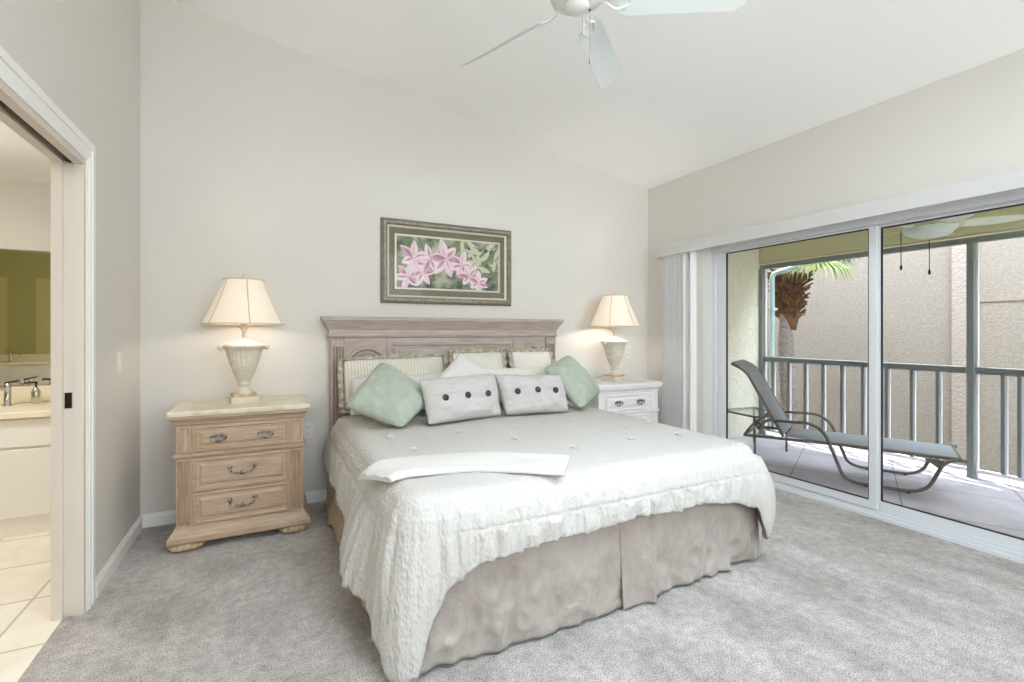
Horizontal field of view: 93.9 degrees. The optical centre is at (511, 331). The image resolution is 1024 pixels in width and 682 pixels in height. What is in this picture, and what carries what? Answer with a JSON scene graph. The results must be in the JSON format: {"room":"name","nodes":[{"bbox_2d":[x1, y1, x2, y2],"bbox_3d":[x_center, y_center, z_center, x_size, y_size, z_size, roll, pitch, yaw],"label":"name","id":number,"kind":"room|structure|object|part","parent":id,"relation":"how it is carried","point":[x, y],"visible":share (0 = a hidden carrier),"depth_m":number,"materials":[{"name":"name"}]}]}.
{"room":"bedroom","nodes":[
{"label":"bedroom","id":0,"kind":"room"},
{"bbox_2d":[0,177,50,386],"bbox_3d":[-4.692,0.080,2.775,4.350,2.500,0.100,0,0,-27],"label":"wall","id":1,"kind":"structure","parent":0,"point":[25,205],"depth_m":3.36,"materials":[{"name":"beige paint"}]},
{"bbox_2d":[0,249,50,386],"bbox_3d":[-3.691,-0.098,3.221,1.900,0.954,0.012,0,0,-27],"label":"bathroom mirror","id":2,"kind":"object","parent":1,"relation":"attached to","point":[25,275],"visible":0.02,"depth_m":3.36,"materials":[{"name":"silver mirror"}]},
{"bbox_2d":[0,385,50,403],"bbox_3d":[-3.687,0.438,3.214,1.920,0.115,0.020,0,0,-27],"label":"backsplash","id":3,"kind":"structure","parent":1,"relation":"attached to","point":[20,394],"depth_m":3.35,"materials":[{"name":"beige"}]},
{"bbox_2d":[0,121,50,182],"bbox_3d":[-3.185,-1.330,-0.189,4.150,0.520,6.550,0,0,-27],"label":"ceiling","id":4,"kind":"structure","parent":0,"point":[19,159],"depth_m":2.98,"materials":[{"name":"white paint"}]},
{"bbox_2d":[0,0,139,616],"bbox_3d":[-1.187,-0.500,0.577,0.106,3.660,5.605,0,0,-27],"label":"wall","id":5,"kind":"structure","parent":0,"point":[84,55],"depth_m":2.49,"materials":[{"name":"white paint"}]},
{"bbox_2d":[0,100,70,161],"bbox_3d":[-1.770,-0.762,1.725,0.016,0.008,0.920,0,0,-27],"label":"trim","id":6,"kind":"structure","parent":5,"relation":"attached to","point":[4,106],"depth_m":1.80,"materials":[{"name":"brown metal"}]},
{"bbox_2d":[0,79,85,620],"bbox_3d":[-1.771,0.244,1.724,0.113,2.052,0.944,0,0,-27],"label":"trim","id":7,"kind":"structure","parent":5,"relation":"attached to","point":[12,100],"depth_m":2.11,"materials":[{"name":"beige paint"}]},
{"bbox_2d":[0,46,95,611],"bbox_3d":[-1.718,0.198,1.752,0.014,2.144,1.128,0,0,-27],"label":"trim","id":8,"kind":"structure","parent":5,"relation":"attached to","point":[12,74],"depth_m":2.19,"materials":[{"name":"white paint"}]},
{"bbox_2d":[63,163,72,614],"bbox_3d":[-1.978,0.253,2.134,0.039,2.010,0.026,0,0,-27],"label":"door","id":9,"kind":"structure","parent":5,"relation":"in","point":[67,167],"depth_m":2.13,"materials":[{"name":"beige paint"}]},
{"bbox_3d":[-1.974,0.305,2.126,0.024,0.070,0.006,0,0,-27],"label":"edge pull","id":10,"kind":"part","parent":9,"relation":"part of","materials":[{"name":"brown metal"}]},
{"bbox_2d":[96,515,142,598],"bbox_3d":[-2.193,1.228,2.688,0.014,0.085,0.930,0,0,-27],"label":"baseboard","id":11,"kind":"structure","parent":5,"relation":"attached to","point":[107,571],"depth_m":2.58,"materials":[{"name":"white paint"}]},
{"bbox_2d":[117,352,121,372],"bbox_3d":[-2.182,0.170,2.660,0.009,0.116,0.072,0,0,-27],"label":"light switch","id":12,"kind":"object","parent":5,"relation":"attached to","point":[119,354],"visible":1,"depth_m":2.65,"materials":[{"name":"white plastic"}]},
{"bbox_2d":[140,0,647,516],"bbox_3d":[-0.441,-0.500,4.168,4.719,3.660,0.120,0,0,-27],"label":"wall","id":13,"kind":"structure","parent":0,"point":[276,163],"depth_m":3.56,"materials":[{"name":"white paint"}]},
{"bbox_2d":[142,489,326,527],"bbox_3d":[-0.482,1.228,4.072,4.291,0.085,0.014,0,0,-27],"label":"baseboard","id":14,"kind":"structure","parent":13,"relation":"attached to","point":[166,517],"depth_m":3.16,"materials":[{"name":"white paint"}]},
{"bbox_2d":[303,422,312,437],"bbox_3d":[-1.515,0.730,3.550,0.072,0.116,0.008,0,0,-27],"label":"wall outlet","id":15,"kind":"object","parent":13,"relation":"attached to","point":[307,427],"visible":0.87,"depth_m":3.55,"materials":[{"name":"white plastic"}]},
{"bbox_2d":[306,425,309,435],"bbox_3d":[-1.514,0.730,3.547,0.034,0.076,0.004,0,0,-27],"label":"socket","id":16,"kind":"object","parent":15,"relation":"attached to","point":[307,426],"depth_m":3.55,"materials":[{"name":"white plastic"}]},
{"bbox_2d":[380,217,510,305],"bbox_3d":[-0.522,-0.570,4.039,1.154,0.676,0.036,0,0,-27],"label":"framed picture","id":17,"kind":"object","parent":13,"relation":"attached to","point":[421,262],"visible":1,"depth_m":4.01,"materials":[{"name":"multicoloured paper"}]},
{"bbox_2d":[397,235,497,290],"bbox_3d":[-0.524,-0.570,4.043,0.904,0.416,0.006,0,0,-27],"label":"print","id":18,"kind":"object","parent":17,"relation":"attached to","point":[424,262],"depth_m":4.03,"materials":[{"name":"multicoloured paper"}]},
{"bbox_2d":[625,347,630,357],"bbox_3d":[1.197,0.210,4.928,0.072,0.116,0.008,0,0,-27],"label":"wall outlet","id":19,"kind":"object","parent":13,"relation":"attached to","point":[627,349],"visible":1,"depth_m":4.92,"materials":[{"name":"white plastic"}]},
{"bbox_2d":[0,431,1023,681],"bbox_3d":[-0.017,1.370,0.861,10.750,0.200,7.550,0,0,-27],"label":"floor","id":20,"kind":"structure","parent":0,"point":[833,593],"depth_m":2.16,"materials":[{"name":"grey carpet"}]},
{"bbox_2d":[0,385,50,538],"bbox_3d":[-3.568,0.825,2.980,1.920,0.890,0.545,0,0,-27],"label":"bathroom vanity","id":21,"kind":"object","parent":20,"relation":"on","point":[25,426],"visible":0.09,"depth_m":2.98,"materials":[{"name":"white paint"}]},
{"bbox_3d":[-3.037,0.630,2.984,0.942,0.170,0.020,0,0,-27],"label":"drawer","id":22,"kind":"part","parent":21,"relation":"part of","materials":[{"name":"white paint"}]},
{"bbox_3d":[-3.037,0.940,2.984,0.942,0.420,0.020,0,0,-27],"label":"door","id":23,"kind":"part","parent":21,"relation":"part of","materials":[{"name":"white paint"}]},
{"bbox_2d":[0,401,50,419],"bbox_3d":[-3.568,0.515,2.980,1.920,0.040,0.545,0,0,-27],"label":"countertop","id":24,"kind":"structure","parent":21,"relation":"on","point":[18,410],"depth_m":3.01,"materials":[{"name":"beige stone"}]},
{"bbox_2d":[0,380,18,405],"bbox_3d":[-3.427,0.409,3.174,0.057,0.172,0.220,0,0,45],"label":"faucet","id":25,"kind":"object","parent":24,"relation":"on","point":[7,388],"visible":1,"depth_m":3.20,"materials":[{"name":"silver metal"}]},
{"bbox_2d":[24,381,40,403],"bbox_3d":[-3.290,0.416,3.284,0.082,0.157,0.054,0,0,-27],"label":"soap dispenser","id":26,"kind":"object","parent":24,"relation":"on","point":[36,392],"visible":1,"depth_m":3.28,"materials":[{"name":"clear glass"}]},
{"bbox_2d":[31,387,40,403],"bbox_3d":[-3.278,0.439,3.292,0.052,0.112,0.052,0,0,-27],"label":"bottle","id":27,"kind":"object","parent":26,"relation":"attached to","point":[36,392],"depth_m":3.28,"materials":[{"name":"clear glass"}]},
{"bbox_2d":[166,394,310,551],"bbox_3d":[-1.738,0.865,3.108,0.767,0.811,0.544,0,0,-27],"label":"nightstand","id":28,"kind":"object","parent":20,"relation":"on","point":[239,468],"visible":1,"depth_m":2.90,"materials":[{"name":"brown wood"}]},
{"bbox_3d":[-1.741,0.631,2.836,0.092,0.051,0.026,0,0,-27],"label":"handle","id":29,"kind":"part","parent":28,"relation":"part of","materials":[{"name":"grey metal"}]},
{"bbox_3d":[-1.744,0.519,3.118,0.736,0.058,0.520,0,0,-27],"label":"cornice","id":30,"kind":"part","parent":28,"relation":"part of","materials":[{"name":"brown wood"}]},
{"bbox_3d":[-1.748,0.721,3.124,0.708,0.033,0.506,0,0,-27],"label":"waist moulding","id":31,"kind":"part","parent":28,"relation":"part of","materials":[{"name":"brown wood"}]},
{"bbox_3d":[-1.637,1.035,2.907,0.514,0.186,0.014,0,0,-27],"label":"drawer","id":32,"kind":"part","parent":28,"relation":"part of","materials":[{"name":"brown wood"}]},
{"bbox_3d":[-1.637,0.838,2.907,0.514,0.192,0.014,0,0,-27],"label":"drawer","id":33,"kind":"part","parent":28,"relation":"part of","materials":[{"name":"brown wood"}]},
{"bbox_3d":[-1.637,0.626,2.907,0.514,0.148,0.014,0,0,-27],"label":"drawer","id":34,"kind":"part","parent":28,"relation":"part of","materials":[{"name":"brown wood"}]},
{"bbox_2d":[200,274,283,404],"bbox_3d":[-1.747,0.039,3.117,0.479,0.840,0.480,0,0,-37],"label":"table lamp","id":35,"kind":"object","parent":28,"relation":"on","point":[243,301],"visible":1,"depth_m":3.02,"materials":[{"name":"beige ceramic"}]},
{"bbox_3d":[-1.747,-0.196,3.117,0.472,0.285,0.472,0,0,-37],"label":"lamp shade","id":36,"kind":"part","parent":35,"relation":"part of","materials":[{"name":"fabric"}]},
{"bbox_2d":[241,324,246,337],"bbox_3d":[-1.747,-0.009,3.117,0.038,0.105,0.037,0,0,-37],"label":"socket","id":37,"kind":"object","parent":35,"relation":"attached to","point":[243,326],"depth_m":3.11,"materials":[{"name":"metal"}]},
{"bbox_3d":[-1.628,1.026,2.889,0.156,0.058,0.042,0,0,-27],"label":"handle","id":38,"kind":"part","parent":28,"relation":"part of","materials":[{"name":"grey metal"}]},
{"bbox_3d":[-1.628,0.829,2.889,0.156,0.058,0.042,0,0,-27],"label":"handle","id":39,"kind":"part","parent":28,"relation":"part of","materials":[{"name":"grey metal"}]},
{"bbox_3d":[-1.518,0.631,2.949,0.092,0.051,0.026,0,0,-27],"label":"handle","id":40,"kind":"part","parent":28,"relation":"part of","materials":[{"name":"grey metal"}]},
{"bbox_2d":[320,316,760,674],"bbox_3d":[-0.006,0.577,3.089,2.115,1.386,2.178,0,0,-27],"label":"bed","id":41,"kind":"object","parent":20,"relation":"on","point":[568,581],"visible":0.38,"depth_m":2.22,"materials":[{"name":"beige fabric"}]},
{"bbox_3d":[-0.887,1.014,2.623,0.121,0.487,1.961,0,0,-27],"label":"skirt panel","id":42,"kind":"part","parent":41,"relation":"part of","materials":[{"name":"beige fabric"}]},
{"bbox_3d":[-1.112,0.389,3.665,0.324,0.562,0.034,0,0,-27],"label":"arch moulding","id":43,"kind":"part","parent":41,"relation":"part of","materials":[{"name":"brown wood"}]},
{"bbox_3d":[-0.492,0.645,4.024,1.960,1.250,0.070,0,0,-27],"label":"headboard","id":44,"kind":"part","parent":41,"relation":"part of","materials":[{"name":"brown wood"}]},
{"bbox_3d":[-0.478,-0.034,3.996,2.084,0.164,0.132,0,0,-27],"label":"crown moulding","id":45,"kind":"part","parent":41,"relation":"part of","materials":[{"name":"brown wood"}]},
{"bbox_3d":[-0.471,0.370,3.988,1.055,0.560,0.014,0,0,-27],"label":"panel","id":46,"kind":"part","parent":41,"relation":"part of","materials":[{"name":"brown wood"}]},
{"bbox_3d":[0.076,1.014,1.964,1.007,0.487,0.064,0,0,-26],"label":"skirt panel","id":47,"kind":"part","parent":41,"relation":"part of","materials":[{"name":"beige fabric"}]},
{"bbox_3d":[0.163,0.389,4.313,0.324,0.562,0.034,0,0,-27],"label":"arch moulding","id":48,"kind":"part","parent":41,"relation":"part of","materials":[{"name":"brown wood"}]},
{"bbox_2d":[323,402,775,681],"bbox_3d":[0.044,0.918,2.997,2.252,0.654,2.025,0,0,-27],"label":"comforter","id":49,"kind":"object","parent":41,"relation":"on","point":[405,543],"visible":0.91,"depth_m":2.10,"materials":[{"name":"grey fabric"}]},
{"bbox_2d":[346,362,424,426],"bbox_3d":[-0.789,0.401,3.129,0.458,0.384,0.368,0,0,11],"label":"throw pillow","id":50,"kind":"object","parent":49,"relation":"on","point":[387,395],"visible":0.93,"depth_m":3.03,"materials":[{"name":"green fabric"}]},
{"bbox_2d":[337,353,447,413],"bbox_3d":[-0.877,0.380,3.634,0.850,0.440,0.181,0,0,-27],"label":"pillow sham","id":51,"kind":"object","parent":49,"relation":"on","point":[355,368],"visible":0.47,"depth_m":3.61,"materials":[{"name":"fabric"}]},
{"bbox_2d":[350,372,441,414],"bbox_3d":[-0.761,0.437,3.487,0.823,0.258,0.192,0,0,-27],"label":"pillow","id":52,"kind":"object","parent":49,"relation":"on","point":[355,383],"visible":0.09,"depth_m":3.46,"materials":[{"name":"white fabric"}]},
{"bbox_2d":[420,374,500,423],"bbox_3d":[-0.338,0.446,3.250,0.587,0.293,0.257,0,0,-27],"label":"lumbar pillow","id":53,"kind":"object","parent":49,"relation":"on","point":[446,399],"visible":1,"depth_m":3.16,"materials":[{"name":"grey fabric"}]},
{"bbox_2d":[358,452,569,482],"bbox_3d":[-0.198,0.619,2.159,0.980,0.081,0.381,0,0,-7],"label":"throw blanket","id":54,"kind":"object","parent":49,"relation":"on","point":[390,470],"visible":1,"depth_m":2.12,"materials":[{"name":"white fabric"}]},
{"bbox_2d":[437,353,497,385],"bbox_3d":[-0.318,0.363,3.501,0.580,0.413,0.188,0,0,-27],"label":"throw pillow","id":55,"kind":"object","parent":49,"relation":"on","point":[462,365],"visible":0.3,"depth_m":3.49,"materials":[{"name":"white fabric"}]},
{"bbox_2d":[448,347,506,368],"bbox_3d":[-0.266,0.360,3.946,0.523,0.468,0.186,0,0,-27],"label":"pillow sham","id":56,"kind":"object","parent":49,"relation":"on","point":[487,358],"visible":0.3,"depth_m":3.97,"materials":[{"name":"fabric"}]},
{"bbox_2d":[453,352,502,368],"bbox_3d":[-0.265,0.362,3.947,0.444,0.386,0.176,0,0,-27],"label":"cushion","id":57,"kind":"object","parent":56,"relation":"on","point":[488,360],"depth_m":3.96,"materials":[{"name":"fabric"}]},
{"bbox_2d":[486,367,566,403],"bbox_3d":[0.081,0.431,3.911,0.812,0.270,0.198,0,0,-27],"label":"pillow","id":58,"kind":"object","parent":49,"relation":"on","point":[533,370],"visible":0.12,"depth_m":3.91,"materials":[{"name":"white fabric"}]},
{"bbox_2d":[495,374,567,414],"bbox_3d":[0.158,0.453,3.535,0.549,0.287,0.245,0,0,-27],"label":"lumbar pillow","id":59,"kind":"object","parent":49,"relation":"on","point":[520,394],"visible":0.99,"depth_m":3.45,"materials":[{"name":"grey fabric"}]},
{"bbox_2d":[508,347,554,367],"bbox_3d":[0.190,0.362,4.172,0.466,0.464,0.181,0,0,-27],"label":"pillow sham","id":60,"kind":"object","parent":49,"relation":"on","point":[523,358],"visible":0.41,"depth_m":4.15,"materials":[{"name":"white fabric"}]},
{"bbox_2d":[512,351,550,367],"bbox_3d":[0.190,0.363,4.173,0.391,0.385,0.175,0,0,-27],"label":"cushion","id":61,"kind":"object","parent":60,"relation":"on","point":[520,359],"depth_m":4.14,"materials":[{"name":"white fabric"}]},
{"bbox_2d":[545,356,599,407],"bbox_3d":[0.502,0.390,3.886,0.337,0.384,0.434,0,0,29],"label":"throw pillow","id":62,"kind":"object","parent":49,"relation":"on","point":[580,388],"visible":0.89,"depth_m":3.75,"materials":[{"name":"green fabric"}]},
{"bbox_3d":[0.977,1.012,2.449,0.842,0.484,0.050,0,0,-28],"label":"skirt panel","id":63,"kind":"part","parent":41,"relation":"part of","materials":[{"name":"beige fabric"}]},
{"bbox_2d":[567,377,662,422],"bbox_3d":[0.947,0.865,4.473,0.767,0.811,0.544,0,0,-27],"label":"nightstand","id":64,"kind":"object","parent":20,"relation":"on","point":[633,397],"visible":0.21,"depth_m":4.28,"materials":[{"name":"white wood"}]},
{"bbox_2d":[588,291,640,381],"bbox_3d":[0.959,0.039,4.481,0.479,0.840,0.480,0,0,-37],"label":"table lamp","id":65,"kind":"object","parent":64,"relation":"on","point":[613,311],"visible":1,"depth_m":4.38,"materials":[{"name":"beige ceramic"}]},
{"bbox_2d":[612,326,615,335],"bbox_3d":[0.959,-0.009,4.481,0.038,0.105,0.037,0,0,-37],"label":"socket","id":66,"kind":"object","parent":65,"relation":"attached to","point":[613,327],"depth_m":4.47,"materials":[{"name":"metal"}]},
{"bbox_3d":[0.959,-0.196,4.481,0.472,0.285,0.472,0,0,-37],"label":"lamp shade","id":67,"kind":"part","parent":65,"relation":"part of","materials":[{"name":"fabric"}]},
{"bbox_3d":[0.944,0.631,4.201,0.092,0.051,0.026,0,0,-27],"label":"handle","id":68,"kind":"part","parent":64,"relation":"part of","materials":[{"name":"grey metal"}]},
{"bbox_3d":[1.048,0.626,4.272,0.514,0.148,0.014,0,0,-27],"label":"drawer","id":69,"kind":"part","parent":64,"relation":"part of","materials":[{"name":"white wood"}]},
{"bbox_3d":[0.941,0.519,4.483,0.736,0.058,0.520,0,0,-27],"label":"cornice","id":70,"kind":"part","parent":64,"relation":"part of","materials":[{"name":"white wood"}]},
{"bbox_3d":[0.937,0.721,4.489,0.708,0.033,0.506,0,0,-27],"label":"waist moulding","id":71,"kind":"part","parent":64,"relation":"part of","materials":[{"name":"white wood"}]},
{"bbox_3d":[1.048,0.838,4.272,0.514,0.192,0.014,0,0,-27],"label":"drawer","id":72,"kind":"part","parent":64,"relation":"part of","materials":[{"name":"white wood"}]},
{"bbox_3d":[1.167,0.631,4.314,0.092,0.051,0.026,0,0,-27],"label":"handle","id":73,"kind":"part","parent":64,"relation":"part of","materials":[{"name":"grey metal"}]},
{"bbox_2d":[728,407,789,453],"bbox_3d":[2.644,1.066,5.214,0.476,0.408,0.476,0,0,-19],"label":"side table","id":74,"kind":"object","parent":20,"relation":"on","point":[754,417],"visible":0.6,"depth_m":5.08,"materials":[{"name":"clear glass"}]},
{"bbox_3d":[2.510,1.075,4.941,0.020,0.390,0.020,0,0,-41],"label":"leg","id":75,"kind":"part","parent":74,"relation":"part of","materials":[{"name":"grey metal"}]},
{"bbox_3d":[2.917,1.075,5.081,0.020,0.390,0.020,0,0,-41],"label":"leg","id":76,"kind":"part","parent":74,"relation":"part of","materials":[{"name":"grey metal"}]},
{"bbox_2d":[731,360,967,493],"bbox_3d":[2.921,0.778,4.305,1.657,0.983,0.632,0,0,38],"label":"chaise lounge","id":77,"kind":"object","parent":20,"relation":"on","point":[948,452],"visible":0.97,"depth_m":4.25,"materials":[{"name":"grey"}]},
{"bbox_3d":[2.291,0.623,4.468,0.459,0.667,0.028,0,0,38],"label":"rail","id":78,"kind":"part","parent":77,"relation":"part of","materials":[{"name":"grey metal"}]},
{"bbox_3d":[2.601,0.623,4.873,0.459,0.667,0.028,0,0,38],"label":"rail","id":79,"kind":"part","parent":77,"relation":"part of","materials":[{"name":"grey metal"}]},
{"bbox_3d":[2.804,0.968,4.074,1.500,0.043,0.028,0,0,38],"label":"rail","id":80,"kind":"part","parent":77,"relation":"part of","materials":[{"name":"grey metal"}]},
{"bbox_3d":[3.114,0.968,4.479,1.500,0.043,0.028,0,0,38],"label":"rail","id":81,"kind":"part","parent":77,"relation":"part of","materials":[{"name":"grey metal"}]},
{"bbox_3d":[2.832,1.028,3.996,1.422,0.484,0.027,0,0,38],"label":"arm frame","id":82,"kind":"part","parent":77,"relation":"part of","materials":[{"name":"grey metal"}]},
{"bbox_3d":[3.197,1.028,4.472,1.422,0.484,0.027,0,0,38],"label":"arm frame","id":83,"kind":"part","parent":77,"relation":"part of","materials":[{"name":"grey metal"}]},
{"bbox_2d":[759,230,1023,477],"bbox_3d":[4.679,0.220,2.927,0.075,2.100,6.878,0,0,-27],"label":"screen enclosure","id":84,"kind":"object","parent":20,"relation":"on","point":[972,243],"visible":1,"depth_m":4.18,"materials":[{"name":"grey metal"}]},
{"bbox_3d":[3.134,0.245,5.966,0.075,2.050,0.059,0,0,-27],"label":"post","id":85,"kind":"part","parent":84,"relation":"part of","materials":[{"name":"grey metal"}]},
{"bbox_2d":[763,357,1023,481],"bbox_3d":[4.085,0.765,4.101,0.060,0.920,4.150,0,0,-27],"label":"railing","id":86,"kind":"object","parent":84,"relation":"attached to","point":[1004,372],"visible":0.8,"depth_m":4.58,"materials":[{"name":"grey metal"}]},
{"bbox_3d":[4.085,0.335,4.101,0.060,0.060,4.150,0,0,-27],"label":"rail","id":87,"kind":"part","parent":86,"relation":"part of","materials":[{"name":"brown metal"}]},
{"bbox_3d":[4.085,1.210,4.101,0.036,0.030,4.150,0,0,-27],"label":"rail","id":88,"kind":"part","parent":86,"relation":"part of","materials":[{"name":"silver metal"}]},
{"bbox_3d":[4.038,0.245,4.188,0.075,2.050,0.064,0,0,-27],"label":"post","id":89,"kind":"part","parent":84,"relation":"part of","materials":[{"name":"grey metal"}]},
{"bbox_2d":[174,0,1023,188],"bbox_3d":[0.856,-1.918,1.616,4.719,0.918,5.845,0,0,-27],"label":"ceiling","id":90,"kind":"structure","parent":0,"point":[692,92],"depth_m":3.14,"materials":[{"name":"white paint"}]},
{"bbox_2d":[460,0,745,87],"bbox_3d":[0.239,-1.527,1.996,1.300,0.795,1.344,0,0,-27],"label":"ceiling fan","id":91,"kind":"object","parent":90,"relation":"hanging from","point":[594,41],"visible":1,"depth_m":2.05,"materials":[{"name":"white plastic"}]},
{"bbox_3d":[-0.046,-1.395,2.314,0.525,0.087,0.121,0,0,42],"label":"blade","id":92,"kind":"part","parent":91,"relation":"part of","materials":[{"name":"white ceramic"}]},
{"bbox_3d":[0.329,-1.248,2.018,0.009,0.235,0.009,0,0,41],"label":"pull chain","id":93,"kind":"part","parent":91,"relation":"part of","materials":[{"name":"silver metal"}]},
{"bbox_3d":[0.452,-1.395,2.420,0.121,0.087,0.525,0,0,24],"label":"blade","id":94,"kind":"part","parent":91,"relation":"part of","materials":[{"name":"white ceramic"}]},
{"bbox_3d":[0.706,-1.395,1.979,0.525,0.087,0.121,0,0,6],"label":"blade","id":95,"kind":"part","parent":91,"relation":"part of","materials":[{"name":"white ceramic"}]},
{"bbox_2d":[728,249,766,437],"bbox_3d":[2.401,0.060,5.725,1.770,2.820,0.170,0,0,-27],"label":"wall","id":96,"kind":"structure","parent":0,"point":[744,266],"depth_m":5.84,"materials":[{"name":"paint"}]},
{"bbox_2d":[648,48,1023,434],"bbox_3d":[2.805,-0.150,2.674,0.275,2.960,5.725,0,0,-27],"label":"wall","id":97,"kind":"structure","parent":0,"point":[966,125],"depth_m":3.35,"materials":[{"name":"white paint"}]},
{"bbox_2d":[655,169,1023,431],"bbox_3d":[2.588,0.199,2.676,0.110,2.083,4.845,0,0,-27],"label":"vertical blind","id":98,"kind":"object","parent":97,"relation":"attached to","point":[679,260],"visible":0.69,"depth_m":4.46,"materials":[{"name":"grey plastic"}]},
{"bbox_2d":[712,188,1023,563],"bbox_3d":[2.825,0.240,2.715,0.142,2.060,4.000,0,0,-27],"label":"door","id":99,"kind":"structure","parent":97,"relation":"in","point":[874,506],"depth_m":3.30,"materials":[{"name":"white metal"}]},
{"bbox_3d":[2.212,0.244,3.859,0.034,1.952,1.305,0,0,-27],"label":"sash","id":100,"kind":"part","parent":99,"relation":"part of","materials":[{"name":"white metal"}]},
{"bbox_3d":[2.833,0.244,2.739,0.030,1.952,1.355,0,0,-27],"label":"sash","id":101,"kind":"part","parent":99,"relation":"part of","materials":[{"name":"white metal"}]},
{"bbox_2d":[759,205,1023,263],"bbox_3d":[4.728,-1.042,2.925,0.160,0.375,6.930,0,0,-27],"label":"ceiling","id":102,"kind":"structure","parent":0,"point":[844,243],"depth_m":4.97,"materials":[{"name":"beige paint"}]},
{"bbox_3d":[3.972,-1.290,2.636,1.770,0.120,7.100,0,0,-27],"label":"ceiling","id":103,"kind":"structure","parent":0,"visible":0},
{"bbox_2d":[857,213,1023,274],"bbox_3d":[3.283,-0.840,3.788,1.058,0.780,1.052,0,0,-27],"label":"ceiling fan","id":104,"kind":"object","parent":103,"relation":"hanging from","point":[928,230],"visible":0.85,"depth_m":3.62,"materials":[{"name":"white plastic"}]},
{"bbox_3d":[3.083,-0.645,3.788,0.017,0.310,0.017,0,0,-4],"label":"pull chain","id":105,"kind":"part","parent":104,"relation":"part of","materials":[{"name":"black plastic"}]},
{"bbox_3d":[3.276,-0.590,3.752,0.017,0.280,0.017,0,0,41],"label":"pull chain","id":106,"kind":"part","parent":104,"relation":"part of","materials":[{"name":"black plastic"}]},
{"bbox_3d":[3.276,-0.771,3.752,0.344,0.093,0.344,0,0,-27],"label":"lamp shade","id":107,"kind":"part","parent":104,"relation":"part of","materials":[{"name":"white glass"}]},
{"bbox_3d":[3.171,-0.830,3.412,0.156,0.039,0.410,0,0,17],"label":"blade","id":108,"kind":"part","parent":104,"relation":"part of","materials":[{"name":"white plastic"}]},
{"bbox_3d":[3.566,-0.830,3.548,0.410,0.039,0.156,0,0,35],"label":"blade","id":109,"kind":"part","parent":104,"relation":"part of","materials":[{"name":"white plastic"}]},
{"bbox_3d":[3.985,2.970,2.587,2.050,3.000,7.200,0,0,-27],"label":"wall","id":110,"kind":"structure","parent":0,"visible":0},
{"bbox_2d":[767,260,798,425],"bbox_3d":[3.482,1.618,6.097,0.113,5.704,0.414,0,0,-45],"label":"downspout","id":111,"kind":"object","parent":110,"relation":"attached to","point":[772,308],"visible":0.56,"depth_m":6.17,"materials":[{"name":"white paint"}]},
{"label":"outside","id":112,"kind":"structure","parent":0,"visible":0},
{"bbox_3d":[4.383,4.630,13.446,100.000,0.280,100.000,0,0,-27],"label":"ground","id":113,"kind":"structure","parent":112,"visible":0},
{"bbox_2d":[767,230,1023,475],"bbox_3d":[10.170,-0.230,7.413,6.550,9.400,20.400,0,0,-27],"label":"building","id":114,"kind":"structure","parent":113,"relation":"on","point":[924,314],"depth_m":7.78,"materials":[{"name":"grey paint"}]},
{"bbox_3d":[5.891,4.480,5.238,3.730,0.020,13.980,0,0,-27],"label":"lawn","id":115,"kind":"structure","parent":113,"relation":"on","visible":0},
{"bbox_2d":[767,251,863,427],"bbox_3d":[4.532,1.263,7.792,2.175,6.427,2.200,0,0,-27],"label":"palm tree","id":116,"kind":"object","parent":115,"relation":"on","point":[790,295],"visible":0.3,"depth_m":7.64,"materials":[{"name":"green plant"}]}
]}

